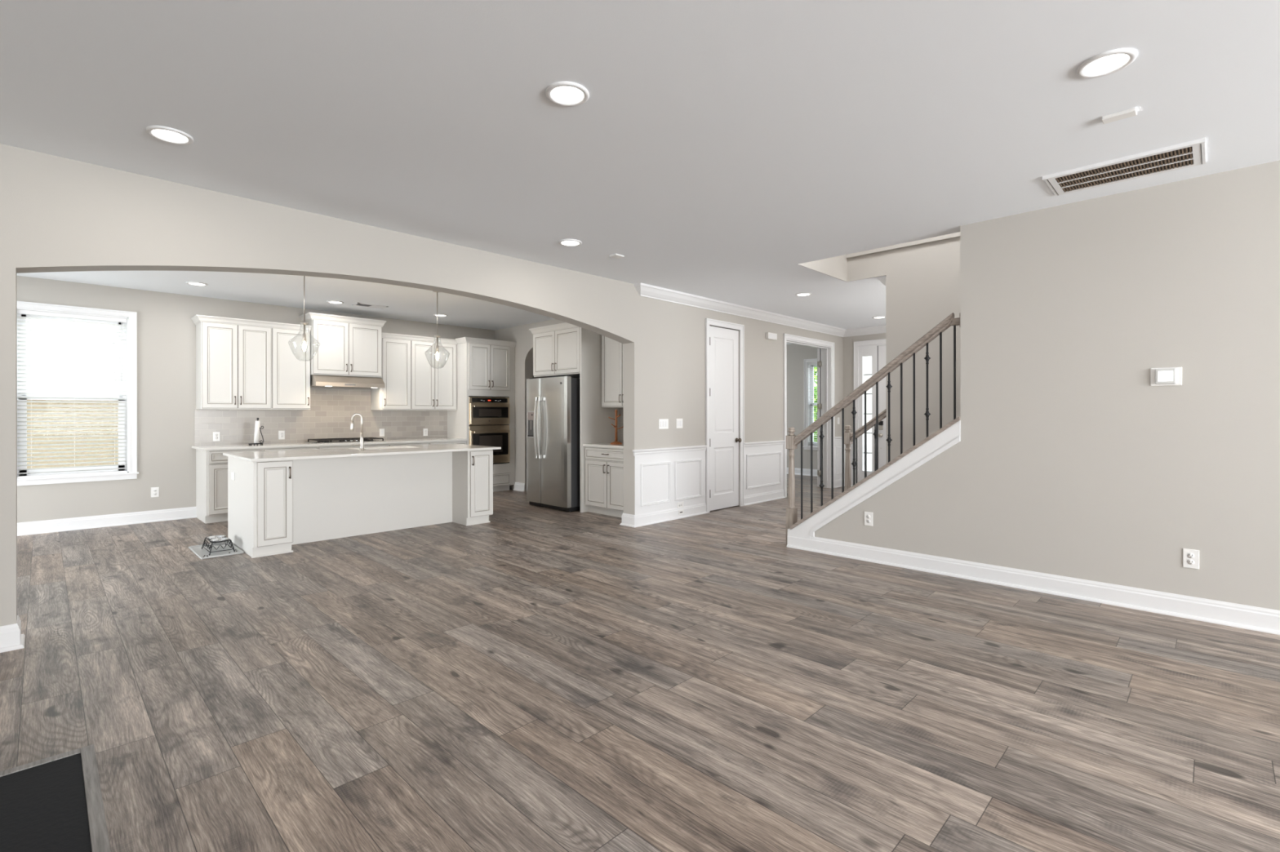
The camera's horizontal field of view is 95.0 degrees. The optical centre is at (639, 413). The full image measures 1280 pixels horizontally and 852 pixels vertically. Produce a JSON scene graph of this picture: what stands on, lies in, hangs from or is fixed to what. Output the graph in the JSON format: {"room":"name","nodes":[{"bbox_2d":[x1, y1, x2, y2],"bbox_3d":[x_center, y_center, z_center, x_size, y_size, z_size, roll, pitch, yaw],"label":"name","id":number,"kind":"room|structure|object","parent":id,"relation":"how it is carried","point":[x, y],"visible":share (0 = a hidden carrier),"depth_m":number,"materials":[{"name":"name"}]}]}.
{"room":"living room","nodes":[
{"label":"living room","id":0,"kind":"room"},
{"bbox_2d":[17,275,541,523],"bbox_3d":[-5.207,-0.085,7.665,0.150,2.740,10.050,0,0,44],"label":"wall","id":1,"kind":"structure","parent":0,"point":[166,330],"depth_m":7.00,"materials":[{"name":"grey paint"}]},
{"bbox_2d":[17,307,128,479],"bbox_3d":[-6.304,-0.214,6.538,0.137,1.800,0.905,0,0,44],"label":"window","id":2,"kind":"structure","parent":1,"relation":"in","point":[126,327],"depth_m":6.57,"materials":[{"name":"white"}]},
{"bbox_2d":[17,309,126,477],"bbox_3d":[-6.283,-0.209,6.518,0.068,1.783,0.873,0,0,44],"label":"window blind","id":3,"kind":"object","parent":2,"relation":"attached to","point":[19,311],"visible":1,"depth_m":6.50,"materials":[{"name":"white plastic"}]},
{"bbox_2d":[17,301,138,485],"bbox_3d":[-6.246,-0.211,6.482,0.065,1.945,1.075,0,0,44],"label":"trim","id":4,"kind":"structure","parent":1,"relation":"attached to","point":[132,474],"depth_m":6.76,"materials":[{"name":"white wood"}]},
{"bbox_2d":[17,506,196,536],"bbox_3d":[-7.072,1.220,5.634,0.030,0.135,4.535,0,0,44],"label":"baseboard","id":5,"kind":"structure","parent":1,"relation":"attached to","point":[136,517],"depth_m":6.65,"materials":[{"name":"white"}]},
{"bbox_2d":[151,487,159,497],"bbox_3d":[-5.769,0.936,6.978,0.009,0.118,0.074,0,0,44],"label":"wall outlet","id":6,"kind":"object","parent":1,"relation":"attached to","point":[154,491],"visible":1,"depth_m":6.97,"materials":[{"name":"white plastic"}]},
{"bbox_2d":[191,315,272,409],"bbox_3d":[-5.120,-0.613,7.372,0.384,1.124,0.785,0,0,44],"label":"upper cabinet","id":7,"kind":"object","parent":1,"relation":"attached to","point":[233,356],"visible":1,"depth_m":7.25,"materials":[{"name":"white wood"}]},
{"bbox_2d":[271,321,311,409],"bbox_3d":[-4.686,-0.614,7.815,0.384,1.124,0.455,0,0,44],"label":"upper cabinet","id":8,"kind":"object","parent":1,"relation":"attached to","point":[291,365],"visible":0.97,"depth_m":7.70,"materials":[{"name":"white wood"}]},
{"bbox_2d":[194,386,447,445],"bbox_3d":[-4.335,-0.060,8.441,0.008,0.913,3.340,0,0,44],"label":"tile backsplash","id":9,"kind":"structure","parent":1,"relation":"attached to","point":[331,412],"depth_m":8.28,"materials":[{"name":"white tile"}]},
{"bbox_2d":[213,431,219,441],"bbox_3d":[-5.344,0.290,7.401,0.009,0.118,0.074,0,0,44],"label":"wall outlet","id":10,"kind":"object","parent":9,"relation":"attached to","point":[215,434],"visible":1,"depth_m":7.40,"materials":[{"name":"white plastic"}]},
{"bbox_2d":[278,431,284,439],"bbox_3d":[-4.836,0.289,7.918,0.009,0.118,0.074,0,0,44],"label":"wall outlet","id":11,"kind":"object","parent":9,"relation":"attached to","point":[281,433],"visible":1,"depth_m":7.92,"materials":[{"name":"white plastic"}]},
{"bbox_2d":[379,428,384,436],"bbox_3d":[-3.901,0.288,8.871,0.010,0.118,0.074,0,0,44],"label":"light switch","id":12,"kind":"object","parent":9,"relation":"attached to","point":[381,430],"visible":1,"depth_m":8.87,"materials":[{"name":"white plastic"}]},
{"bbox_2d":[422,428,427,435],"bbox_3d":[-3.421,0.298,9.360,0.009,0.118,0.074,0,0,44],"label":"wall outlet","id":13,"kind":"object","parent":9,"relation":"attached to","point":[424,430],"visible":1,"depth_m":9.36,"materials":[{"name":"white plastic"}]},
{"bbox_2d":[298,312,386,377],"bbox_3d":[-4.180,-0.931,8.280,0.454,0.820,1.013,0,0,44],"label":"upper cabinet","id":14,"kind":"object","parent":1,"relation":"attached to","point":[340,345],"visible":1,"depth_m":8.11,"materials":[{"name":"white wood"}]},
{"bbox_2d":[310,374,385,388],"bbox_3d":[-4.152,-0.442,8.252,0.534,0.154,0.902,0,0,44],"label":"range hood","id":15,"kind":"object","parent":14,"relation":"attached to","point":[316,380],"visible":0.97,"depth_m":8.07,"materials":[{"name":"silver metal"}]},
{"bbox_2d":[370,332,412,410],"bbox_3d":[-3.724,-0.614,8.796,0.384,1.125,0.458,0,0,44],"label":"upper cabinet","id":16,"kind":"object","parent":1,"relation":"attached to","point":[395,348],"visible":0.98,"depth_m":8.69,"materials":[{"name":"white"}]},
{"bbox_2d":[410,335,457,410],"bbox_3d":[-3.299,-0.615,9.228,0.384,1.125,0.755,0,0,44],"label":"upper cabinet","id":17,"kind":"object","parent":1,"relation":"attached to","point":[434,388],"visible":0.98,"depth_m":9.09,"materials":[{"name":"white wood"}]},
{"bbox_2d":[0,143,843,626],"bbox_3d":[-1.017,-0.090,5.775,0.180,2.740,13.220,0,0,44],"label":"wall","id":18,"kind":"structure","parent":0,"point":[58,214],"depth_m":4.22,"materials":[{"name":"grey paint"}]},
{"bbox_2d":[0,615,25,653],"bbox_3d":[-4.548,1.217,2.174,0.240,0.135,3.130,0,0,44],"label":"baseboard","id":19,"kind":"structure","parent":18,"relation":"attached to","point":[11,638],"depth_m":3.18,"materials":[{"name":"white"}]},
{"bbox_2d":[619,502,706,527],"bbox_3d":[0.314,1.211,7.129,0.240,0.135,1.315,0,0,44],"label":"baseboard","id":20,"kind":"structure","parent":18,"relation":"attached to","point":[657,517],"depth_m":6.91,"materials":[{"name":"white"}]},
{"bbox_2d":[658,418,668,429],"bbox_3d":[0.282,0.124,6.962,0.010,0.118,0.166,0,0,44],"label":"light switch","id":21,"kind":"object","parent":18,"relation":"attached to","point":[663,423],"visible":1,"depth_m":6.96,"materials":[{"name":"white plastic"}]},
{"bbox_2d":[675,418,682,428],"bbox_3d":[0.483,0.120,7.168,0.010,0.118,0.118,0,0,44],"label":"light switch","id":22,"kind":"object","parent":18,"relation":"attached to","point":[678,421],"visible":1,"depth_m":7.16,"materials":[{"name":"white plastic"}]},
{"bbox_2d":[677,502,683,508],"bbox_3d":[0.495,1.118,7.174,0.009,0.074,0.118,0,0,44],"label":"wall outlet","id":23,"kind":"object","parent":18,"relation":"attached to","point":[680,504],"visible":1,"depth_m":7.17,"materials":[{"name":"white plastic"}]},
{"bbox_2d":[705,318,744,513],"bbox_3d":[1.141,0.026,7.829,0.024,2.503,0.835,0,0,44],"label":"trim","id":24,"kind":"structure","parent":18,"relation":"attached to","point":[708,322],"depth_m":7.89,"materials":[{"name":"white"}]},
{"bbox_2d":[709,325,742,511],"bbox_3d":[1.135,0.063,7.831,0.106,2.406,0.680,0,0,44],"label":"door","id":25,"kind":"structure","parent":18,"relation":"in","point":[724,440],"depth_m":7.85,"materials":[{"name":"white wood"}]},
{"bbox_2d":[632,436,853,515],"bbox_3d":[1.815,0.831,8.389,0.200,0.852,5.222,0,0,44],"label":"wainscoting","id":26,"kind":"structure","parent":18,"relation":"attached to","point":[664,477],"depth_m":7.29,"materials":[{"name":"white wood"}]},
{"bbox_2d":[765,332,777,340],"bbox_3d":[1.930,-1.135,8.613,0.053,0.093,0.240,0,0,44],"label":"door chime","id":27,"kind":"object","parent":18,"relation":"attached to","point":[773,336],"visible":1,"depth_m":8.57,"materials":[{"name":"white plastic"}]},
{"bbox_2d":[783,333,835,497],"bbox_3d":[2.681,0.031,9.544,0.228,2.490,1.630,0,0,44],"label":"trim","id":28,"kind":"structure","parent":18,"relation":"attached to","point":[827,348],"depth_m":10.01,"materials":[{"name":"white"}]},
{"bbox_2d":[817,348,822,486],"bbox_3d":[3.346,0.070,10.382,0.085,2.390,0.732,0,0,44],"label":"door","id":29,"kind":"structure","parent":18,"relation":"in","point":[819,362],"depth_m":10.15,"materials":[{"name":"white"}]},
{"bbox_2d":[494,319,564,491],"bbox_3d":[-1.011,-0.090,8.872,4.150,2.740,0.150,0,0,44],"label":"wall","id":30,"kind":"structure","parent":0,"point":[522,335],"depth_m":9.70,"materials":[{"name":"grey paint"}]},
{"bbox_2d":[513,482,524,492],"bbox_3d":[-2.004,1.214,9.722,0.300,0.135,0.030,0,0,44],"label":"baseboard","id":31,"kind":"structure","parent":30,"relation":"attached to","point":[519,486],"depth_m":9.71,"materials":[{"name":"white"}]},
{"bbox_2d":[528,322,579,377],"bbox_3d":[-0.928,-0.862,8.190,1.145,0.685,0.704,0,0,44],"label":"upper cabinet","id":32,"kind":"object","parent":30,"relation":"attached to","point":[556,347],"visible":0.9,"depth_m":7.95,"materials":[{"name":"white"}]},
{"bbox_2d":[601,335,623,408],"bbox_3d":[-0.075,-0.596,7.578,0.960,1.030,0.384,0,0,44],"label":"upper cabinet","id":33,"kind":"object","parent":30,"relation":"attached to","point":[612,351],"visible":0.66,"depth_m":7.65,"materials":[{"name":"white"}]},
{"bbox_2d":[618,407,623,442],"bbox_3d":[0.065,0.150,7.706,0.980,0.483,0.008,0,0,44],"label":"tile backsplash","id":34,"kind":"structure","parent":30,"relation":"attached to","point":[620,410],"depth_m":8.01,"materials":[{"name":"tile"}]},
{"bbox_2d":[0,474,1279,851],"bbox_3d":[1.980,1.327,3.452,16.310,0.100,14.400,0,0,44],"label":"floor","id":35,"kind":"structure","parent":0,"point":[529,678],"depth_m":2.62,"materials":[{"name":"brown wood"}]},
{"bbox_2d":[0,744,111,851],"bbox_3d":[-1.616,1.273,1.299,2.008,0.016,0.687,0,0,44],"label":"hearth","id":36,"kind":"object","parent":35,"relation":"on","point":[55,803],"visible":1,"depth_m":1.89,"materials":[{"name":"black stone"}]},
{"bbox_2d":[188,541,244,559],"bbox_3d":[-3.970,1.276,5.490,0.652,0.016,0.327,0,0,44],"label":"mat","id":37,"kind":"object","parent":35,"relation":"on","point":[197,549],"visible":0.86,"depth_m":5.44,"materials":[{"name":"grey"}]},
{"bbox_2d":[201,536,235,555],"bbox_3d":[-3.940,1.223,5.478,0.368,0.111,0.199,0,0,44],"label":"stand","id":38,"kind":"object","parent":37,"relation":"on","point":[230,542],"visible":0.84,"depth_m":5.41,"materials":[{"name":"black metal"}]},
{"bbox_2d":[206,535,225,540],"bbox_3d":[-3.996,1.186,5.533,0.144,0.050,0.144,0,0,44],"label":"pet bowl","id":39,"kind":"object","parent":38,"relation":"in","point":[212,536],"visible":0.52,"depth_m":5.56,"materials":[{"name":"silver metal"}]},
{"bbox_2d":[210,537,229,545],"bbox_3d":[-3.884,1.185,5.423,0.144,0.050,0.144,0,0,44],"label":"pet bowl","id":40,"kind":"object","parent":38,"relation":"in","point":[216,540],"visible":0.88,"depth_m":5.40,"materials":[{"name":"silver metal"}]},
{"bbox_2d":[195,448,262,523],"bbox_3d":[-5.051,0.856,7.223,0.688,0.857,0.565,0,0,44],"label":"base cabinet","id":41,"kind":"object","parent":35,"relation":"on","point":[211,466],"visible":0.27,"depth_m":6.91,"materials":[{"name":"white"}]},
{"bbox_2d":[191,437,467,450],"bbox_3d":[-4.107,0.412,8.197,0.675,0.030,3.368,0,0,44],"label":"countertop","id":42,"kind":"structure","parent":41,"relation":"on","point":[215,447],"depth_m":7.65,"materials":[{"name":"white stone"}]},
{"bbox_2d":[248,417,263,445],"bbox_3d":[-4.819,0.225,7.367,0.159,0.345,0.166,0,0,44],"label":"paper towel holder","id":43,"kind":"object","parent":42,"relation":"on","point":[257,428],"visible":1,"depth_m":7.36,"materials":[{"name":"paper"}]},
{"bbox_2d":[305,437,386,444],"bbox_3d":[-4.108,0.374,8.206,0.500,0.046,0.900,0,0,44],"label":"gas cooktop","id":44,"kind":"object","parent":42,"relation":"in","point":[353,439],"visible":0.91,"depth_m":8.05,"materials":[{"name":"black metal"}]},
{"bbox_2d":[305,440,386,444],"bbox_3d":[-4.108,0.392,8.206,0.500,0.010,0.900,0,0,44],"label":"tray","id":45,"kind":"object","parent":44,"relation":"on","point":[319,442],"depth_m":8.00,"materials":[{"name":"metal"}]},
{"bbox_2d":[227,457,293,558],"bbox_3d":[-3.658,0.852,5.641,1.074,0.862,0.328,0,0,44],"label":"base cabinet","id":46,"kind":"object","parent":35,"relation":"on","point":[260,493],"visible":0.98,"depth_m":5.33,"materials":[{"name":"white wood"}]},
{"bbox_2d":[231,471,235,480],"bbox_3d":[-3.981,0.611,5.737,0.140,0.075,0.006,0,0,44],"label":"outlet plate","id":47,"kind":"object","parent":46,"relation":"attached to","point":[233,473],"depth_m":5.72,"materials":[{"name":"white plastic"}]},
{"bbox_2d":[262,446,317,451],"bbox_3d":[-4.636,0.856,7.646,0.688,0.857,0.620,0,0,44],"label":"base cabinet","id":48,"kind":"object","parent":35,"relation":"on","point":[305,447],"visible":0.02,"depth_m":7.42,"materials":[{"name":"white"}]},
{"bbox_2d":[317,444,388,448],"bbox_3d":[-4.097,0.855,8.195,0.688,0.857,0.920,0,0,44],"label":"base cabinet","id":49,"kind":"object","parent":35,"relation":"on","point":[371,445],"visible":0.02,"depth_m":7.94,"materials":[{"name":"white"}]},
{"bbox_2d":[291,451,452,545],"bbox_3d":[-2.964,0.851,6.645,0.660,0.862,2.097,0,0,44],"label":"kitchen island","id":50,"kind":"object","parent":35,"relation":"on","point":[340,497],"visible":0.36,"depth_m":6.24,"materials":[{"name":"white wood"}]},
{"bbox_2d":[222,444,501,462],"bbox_3d":[-2.917,0.408,6.404,1.145,0.025,2.505,0,0,44],"label":"island countertop","id":51,"kind":"structure","parent":50,"relation":"on","point":[255,456],"depth_m":6.08,"materials":[{"name":"white stone"}]},
{"bbox_2d":[350,413,364,450],"bbox_3d":[-3.029,0.195,6.289,0.140,0.401,0.055,0,0,-37],"label":"kitchen faucet","id":52,"kind":"object","parent":51,"relation":"on","point":[361,445],"visible":1,"depth_m":6.30,"materials":[{"name":"silver metal"}]},
{"bbox_2d":[388,442,428,446],"bbox_3d":[-3.565,0.855,8.738,0.688,0.857,0.600,0,0,44],"label":"base cabinet","id":53,"kind":"object","parent":35,"relation":"on","point":[415,443],"visible":0.04,"depth_m":8.51,"materials":[{"name":"white"}]},
{"bbox_2d":[428,440,466,444],"bbox_3d":[-3.139,0.854,9.172,0.688,0.857,0.615,0,0,44],"label":"base cabinet","id":54,"kind":"object","parent":35,"relation":"on","point":[464,442],"visible":0.03,"depth_m":8.97,"materials":[{"name":"white"}]},
{"bbox_2d":[452,449,493,525],"bbox_3d":[-1.976,0.850,6.913,0.454,0.862,0.330,0,0,44],"label":"base cabinet","id":55,"kind":"object","parent":35,"relation":"on","point":[472,470],"visible":0.99,"depth_m":6.79,"materials":[{"name":"white wood"}]},
{"bbox_2d":[447,337,516,492],"bbox_3d":[-2.629,0.044,9.693,0.688,2.475,0.935,0,0,44],"label":"tall cabinet","id":56,"kind":"object","parent":35,"relation":"on","point":[486,368],"visible":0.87,"depth_m":9.47,"materials":[{"name":"white wood"}]},
{"bbox_2d":[468,424,510,464],"bbox_3d":[-2.580,0.506,9.631,0.575,0.628,0.735,0,0,44],"label":"oven","id":57,"kind":"object","parent":56,"relation":"in","point":[492,435],"visible":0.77,"depth_m":9.51,"materials":[{"name":"silver metal"}]},
{"bbox_2d":[468,396,510,425],"bbox_3d":[-2.564,-0.041,9.615,0.522,0.445,0.735,0,0,44],"label":"microwave oven","id":58,"kind":"object","parent":56,"relation":"in","point":[482,411],"visible":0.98,"depth_m":9.43,"materials":[{"name":"silver metal"}]},
{"bbox_2d":[526,375,580,511],"bbox_3d":[-1.030,0.393,8.099,0.905,1.774,0.840,0,0,44],"label":"refrigerator","id":59,"kind":"object","parent":35,"relation":"on","point":[553,403],"visible":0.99,"depth_m":7.74,"materials":[{"name":"grey metal"}]},
{"bbox_2d":[579,327,618,512],"bbox_3d":[-0.530,0.082,7.822,0.030,2.395,0.674,0,0,44],"label":"wall","id":60,"kind":"structure","parent":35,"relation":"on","point":[595,425],"depth_m":7.69,"materials":[{"name":"white paint"}]},
{"bbox_2d":[585,446,623,517],"bbox_3d":[-0.175,0.851,7.478,0.955,0.857,0.668,0,0,44],"label":"base cabinet","id":61,"kind":"object","parent":35,"relation":"on","point":[604,466],"visible":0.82,"depth_m":7.33,"materials":[{"name":"white"}]},
{"bbox_2d":[582,442,623,448],"bbox_3d":[-0.165,0.407,7.472,0.980,0.030,0.646,0,0,44],"label":"countertop","id":62,"kind":"structure","parent":61,"relation":"on","point":[608,445],"depth_m":7.39,"materials":[{"name":"white stone"}]},
{"bbox_2d":[608,409,623,444],"bbox_3d":[-0.305,0.170,7.541,0.195,0.445,0.202,0,0,44],"label":"mug tree","id":63,"kind":"object","parent":62,"relation":"on","point":[615,442],"visible":0.98,"depth_m":7.53,"materials":[{"name":"brown wood"}]},
{"bbox_2d":[844,408,886,490],"bbox_3d":[2.475,0.604,6.427,0.490,1.345,0.080,0,0,44],"label":"stair railing","id":64,"kind":"object","parent":35,"relation":"on","point":[848,436],"visible":0.6,"depth_m":6.50,"materials":[{"name":"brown wood"}]},
{"bbox_2d":[786,312,959,545],"bbox_3d":[1.991,0.237,5.163,1.550,2.080,0.090,0,0,44],"label":"stair railing","id":65,"kind":"object","parent":35,"relation":"on","point":[792,441],"visible":0.98,"depth_m":5.16,"materials":[{"name":"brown wood"}]},
{"bbox_2d":[0,0,1279,344],"bbox_3d":[2.030,-1.563,3.506,16.310,0.200,14.550,0,0,44],"label":"ceiling","id":66,"kind":"structure","parent":0,"point":[720,148],"depth_m":2.89,"materials":[{"name":"white paint"}]},
{"bbox_2d":[145,125,193,144],"bbox_3d":[-2.456,-1.453,3.067,0.198,0.011,0.198,0,0,44],"label":"recessed light","id":67,"kind":"object","parent":66,"relation":"in","point":[162,133],"visible":1,"depth_m":3.06,"materials":[{"name":"white"}]},
{"bbox_2d":[186,281,208,286],"bbox_3d":[-4.954,-1.450,6.561,0.198,0.011,0.198,0,0,44],"label":"recessed light","id":68,"kind":"object","parent":66,"relation":"in","point":[193,283],"visible":1,"depth_m":6.54,"materials":[{"name":"white"}]},
{"bbox_2d":[289,275,308,351],"bbox_3d":[-3.370,-0.992,5.890,0.280,0.930,0.280,0,0,44],"label":"pendant lamp","id":69,"kind":"object","parent":66,"relation":"hanging from","point":[304,338],"visible":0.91,"depth_m":5.88,"materials":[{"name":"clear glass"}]},
{"bbox_2d":[302,324,306,342],"bbox_3d":[-3.370,-0.810,5.890,0.036,0.175,0.036,0,0,44],"label":"socket","id":70,"kind":"object","parent":69,"relation":"attached to","point":[304,339],"depth_m":5.88,"materials":[{"name":"metal"}]},
{"bbox_2d":[326,300,343,304],"bbox_3d":[-3.971,-1.451,7.649,0.198,0.011,0.198,0,0,44],"label":"recessed light","id":71,"kind":"object","parent":66,"relation":"in","point":[327,301],"visible":1,"depth_m":7.64,"materials":[{"name":"white"}]},
{"bbox_2d":[351,302,388,308],"bbox_3d":[-3.634,-1.453,7.907,0.200,0.008,0.400,0,0,44],"label":"ceiling vent","id":72,"kind":"object","parent":66,"relation":"in","point":[362,304],"visible":1,"depth_m":7.89,"materials":[{"name":"white"}]},
{"bbox_2d":[431,290,448,367],"bbox_3d":[-2.383,-0.993,6.897,0.280,0.930,0.280,0,0,44],"label":"pendant lamp","id":73,"kind":"object","parent":66,"relation":"hanging from","point":[437,335],"visible":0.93,"depth_m":6.89,"materials":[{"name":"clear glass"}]},
{"bbox_2d":[435,337,439,352],"bbox_3d":[-2.382,-0.811,6.897,0.036,0.175,0.036,0,0,44],"label":"socket","id":74,"kind":"object","parent":73,"relation":"attached to","point":[437,346],"depth_m":6.89,"materials":[{"name":"metal"}]},
{"bbox_2d":[545,81,589,106],"bbox_3d":[-0.331,-1.455,2.677,0.198,0.011,0.198,0,0,44],"label":"recessed light","id":75,"kind":"object","parent":66,"relation":"in","point":[561,93],"visible":1,"depth_m":2.67,"materials":[{"name":"white"}]},
{"bbox_2d":[558,239,582,246],"bbox_3d":[-0.594,-1.455,5.001,0.198,0.011,0.198,0,0,44],"label":"recessed light","id":76,"kind":"object","parent":66,"relation":"in","point":[566,242],"visible":1,"depth_m":5.00,"materials":[{"name":"white"}]},
{"bbox_2d":[609,253,624,258],"bbox_3d":[-0.214,-1.454,5.416,0.090,0.014,0.105,0,0,44],"label":"ceiling sensor","id":77,"kind":"object","parent":66,"relation":"attached to","point":[615,255],"visible":1,"depth_m":5.40,"materials":[{"name":"white plastic"}]},
{"bbox_2d":[795,292,812,296],"bbox_3d":[2.002,-1.458,7.182,0.198,0.011,0.198,0,0,44],"label":"recessed light","id":78,"kind":"object","parent":66,"relation":"in","point":[803,294],"visible":1,"depth_m":7.16,"materials":[{"name":"white"}]},
{"bbox_2d":[1076,48,1137,78],"bbox_3d":[1.944,-1.458,2.447,0.198,0.011,0.198,0,0,44],"label":"recessed light","id":79,"kind":"object","parent":66,"relation":"in","point":[1112,61],"visible":1,"depth_m":2.44,"materials":[{"name":"white"}]},
{"bbox_2d":[1101,107,1137,124],"bbox_3d":[2.342,-1.455,2.867,0.130,0.018,0.065,0,0,44],"label":"ceiling sensor","id":80,"kind":"object","parent":66,"relation":"attached to","point":[1132,112],"visible":1,"depth_m":2.85,"materials":[{"name":"white plastic"}]},
{"bbox_2d":[1042,137,1205,195],"bbox_3d":[2.889,-1.454,3.517,0.724,0.020,0.420,0,0,44],"label":"ceiling vent","id":81,"kind":"object","parent":66,"relation":"in","point":[1191,153],"visible":1,"depth_m":3.48,"materials":[{"name":"white metal"}]},
{"bbox_2d":[786,343,871,471],"bbox_3d":[1.802,-0.093,11.296,3.850,2.740,3.750,0,0,44],"label":"wall","id":82,"kind":"structure","parent":0,"point":[796,353],"depth_m":12.21,"materials":[{"name":"grey paint"}]},
{"bbox_2d":[634,282,885,337],"bbox_3d":[3.066,-1.404,7.182,3.680,0.120,5.190,0,0,44],"label":"trim","id":83,"kind":"structure","parent":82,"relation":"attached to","point":[644,290],"depth_m":8.06,"materials":[{"name":"white wood"}]},
{"bbox_2d":[744,478,853,506],"bbox_3d":[2.573,1.209,9.161,0.200,0.135,3.060,0,0,44],"label":"baseboard","id":84,"kind":"structure","parent":82,"relation":"attached to","point":[757,498],"depth_m":8.56,"materials":[{"name":"white"}]},
{"bbox_2d":[786,467,817,476],"bbox_3d":[1.800,1.210,11.300,3.540,0.135,3.450,0,0,44],"label":"baseboard","id":85,"kind":"structure","parent":82,"relation":"attached to","point":[806,472],"depth_m":12.11,"materials":[{"name":"white"}]},
{"bbox_2d":[802,358,817,450],"bbox_3d":[3.759,-0.188,11.778,1.050,1.865,0.060,0,0,44],"label":"trim","id":86,"kind":"structure","parent":82,"relation":"attached to","point":[806,361],"depth_m":12.10,"materials":[{"name":"white"}]},
{"bbox_2d":[807,361,817,446],"bbox_3d":[3.812,-0.190,11.831,0.890,1.730,0.130,0,0,44],"label":"window","id":87,"kind":"structure","parent":82,"relation":"in","point":[809,390],"depth_m":12.12,"materials":[{"name":"white"}]},
{"bbox_2d":[808,362,817,446],"bbox_3d":[3.794,-0.186,11.813,0.858,1.713,0.068,0,0,44],"label":"window blind","id":88,"kind":"object","parent":87,"relation":"attached to","point":[812,363],"visible":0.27,"depth_m":12.03,"materials":[{"name":"white"}]},
{"bbox_2d":[843,333,885,432],"bbox_3d":[4.938,-0.097,9.088,3.680,2.740,0.150,0,0,44],"label":"wall","id":89,"kind":"structure","parent":0,"point":[848,342],"depth_m":10.24,"materials":[{"name":"grey paint"}]},
{"bbox_2d":[853,338,885,482],"bbox_3d":[4.288,0.014,9.672,1.525,2.520,0.126,0,0,44],"label":"trim","id":90,"kind":"structure","parent":89,"relation":"attached to","point":[862,349],"depth_m":10.10,"materials":[{"name":"white"}]},
{"bbox_2d":[877,345,886,468],"bbox_3d":[4.353,0.064,9.577,0.960,2.420,0.111,0,0,44],"label":"door","id":91,"kind":"structure","parent":89,"relation":"in","point":[881,349],"depth_m":9.86,"materials":[{"name":"white"}]},
{"bbox_2d":[847,236,960,463],"bbox_3d":[3.811,-1.375,5.114,4.120,5.300,0.120,0,0,44],"label":"wall","id":92,"kind":"structure","parent":0,"point":[922,281],"depth_m":5.98,"materials":[{"name":"grey paint"}]},
{"bbox_2d":[878,276,885,285],"bbox_3d":[3.192,-1.405,5.818,1.590,0.120,0.180,0,0,44],"label":"trim","id":93,"kind":"structure","parent":92,"relation":"attached to","point":[882,279],"depth_m":6.28,"materials":[{"name":"white"}]},
{"bbox_2d":[846,231,959,257],"bbox_3d":[3.762,-1.825,5.064,4.119,0.200,0.018,0,0,44],"label":"trim","id":94,"kind":"structure","parent":92,"relation":"attached to","point":[955,234],"depth_m":6.06,"materials":[{"name":"grey paint"}]},
{"bbox_2d":[798,160,1279,610],"bbox_3d":[5.356,-1.377,2.641,10.050,5.300,1.245,0,0,44],"label":"wall","id":95,"kind":"structure","parent":0,"point":[1067,461],"depth_m":3.90,"materials":[{"name":"grey paint"}]},
{"bbox_2d":[864,511,872,526],"bbox_3d":[1.979,0.912,5.079,0.074,0.118,0.009,0,0,44],"label":"wall outlet","id":96,"kind":"object","parent":95,"relation":"attached to","point":[868,516],"visible":1,"depth_m":5.08,"materials":[{"name":"white plastic"}]},
{"bbox_2d":[787,420,960,539],"bbox_3d":[2.011,0.655,5.155,1.510,1.204,0.185,0,0,44],"label":"trim","id":97,"kind":"structure","parent":95,"relation":"attached to","point":[951,436],"depth_m":5.00,"materials":[{"name":"white wood"}]},
{"bbox_2d":[791,416,960,528],"bbox_3d":[2.031,0.561,5.143,1.465,1.079,0.215,0,0,44],"label":"trim","id":98,"kind":"structure","parent":95,"relation":"attached to","point":[957,420],"depth_m":4.98,"materials":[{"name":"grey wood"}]},
{"bbox_2d":[786,536,1279,635],"bbox_3d":[4.956,1.206,2.144,9.930,0.135,0.030,0,0,44],"label":"baseboard","id":99,"kind":"structure","parent":95,"relation":"attached to","point":[1223,613],"depth_m":4.09,"materials":[{"name":"white wood"}]},
{"bbox_2d":[1150,367,1182,386],"bbox_3d":[3.342,-0.235,3.728,0.150,0.116,0.028,0,0,44],"label":"thermostat","id":100,"kind":"object","parent":95,"relation":"attached to","point":[1166,376],"visible":1,"depth_m":3.72,"materials":[{"name":"white plastic"}]},
{"bbox_2d":[1182,548,1199,569],"bbox_3d":[3.432,0.905,3.654,0.074,0.118,0.009,0,0,44],"label":"wall outlet","id":101,"kind":"object","parent":95,"relation":"attached to","point":[1190,557],"visible":1,"depth_m":3.65,"materials":[{"name":"white plastic"}]},
{"label":"outside","id":102,"kind":"structure","parent":0,"visible":0},
{"bbox_3d":[-0.106,1.779,11.313,44.000,0.200,44.000,0,0,44],"label":"floor","id":103,"kind":"structure","parent":102,"visible":0},
{"bbox_2d":[26,391,118,468],"bbox_3d":[-12.367,0.663,10.383,6.200,2.060,15.900,0,0,44],"label":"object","id":104,"kind":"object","parent":103,"relation":"on","point":[35,392],"visible":0.02,"depth_m":9.48,"materials":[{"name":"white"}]},
{"bbox_2d":[813,386,817,441],"bbox_3d":[4.587,0.455,14.530,2.486,2.476,1.864,0,0,44],"label":"shrub","id":105,"kind":"object","parent":103,"relation":"on","point":[815,389],"visible":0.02,"depth_m":14.26,"materials":[{"name":"green plant"}]},
{"bbox_2d":[813,366,817,441],"bbox_3d":[5.516,-0.090,17.313,3.688,3.600,2.722,0,0,38],"label":"tree","id":106,"kind":"object","parent":103,"relation":"on","point":[815,367],"visible":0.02,"depth_m":16.72,"materials":[{"name":"green plant"}]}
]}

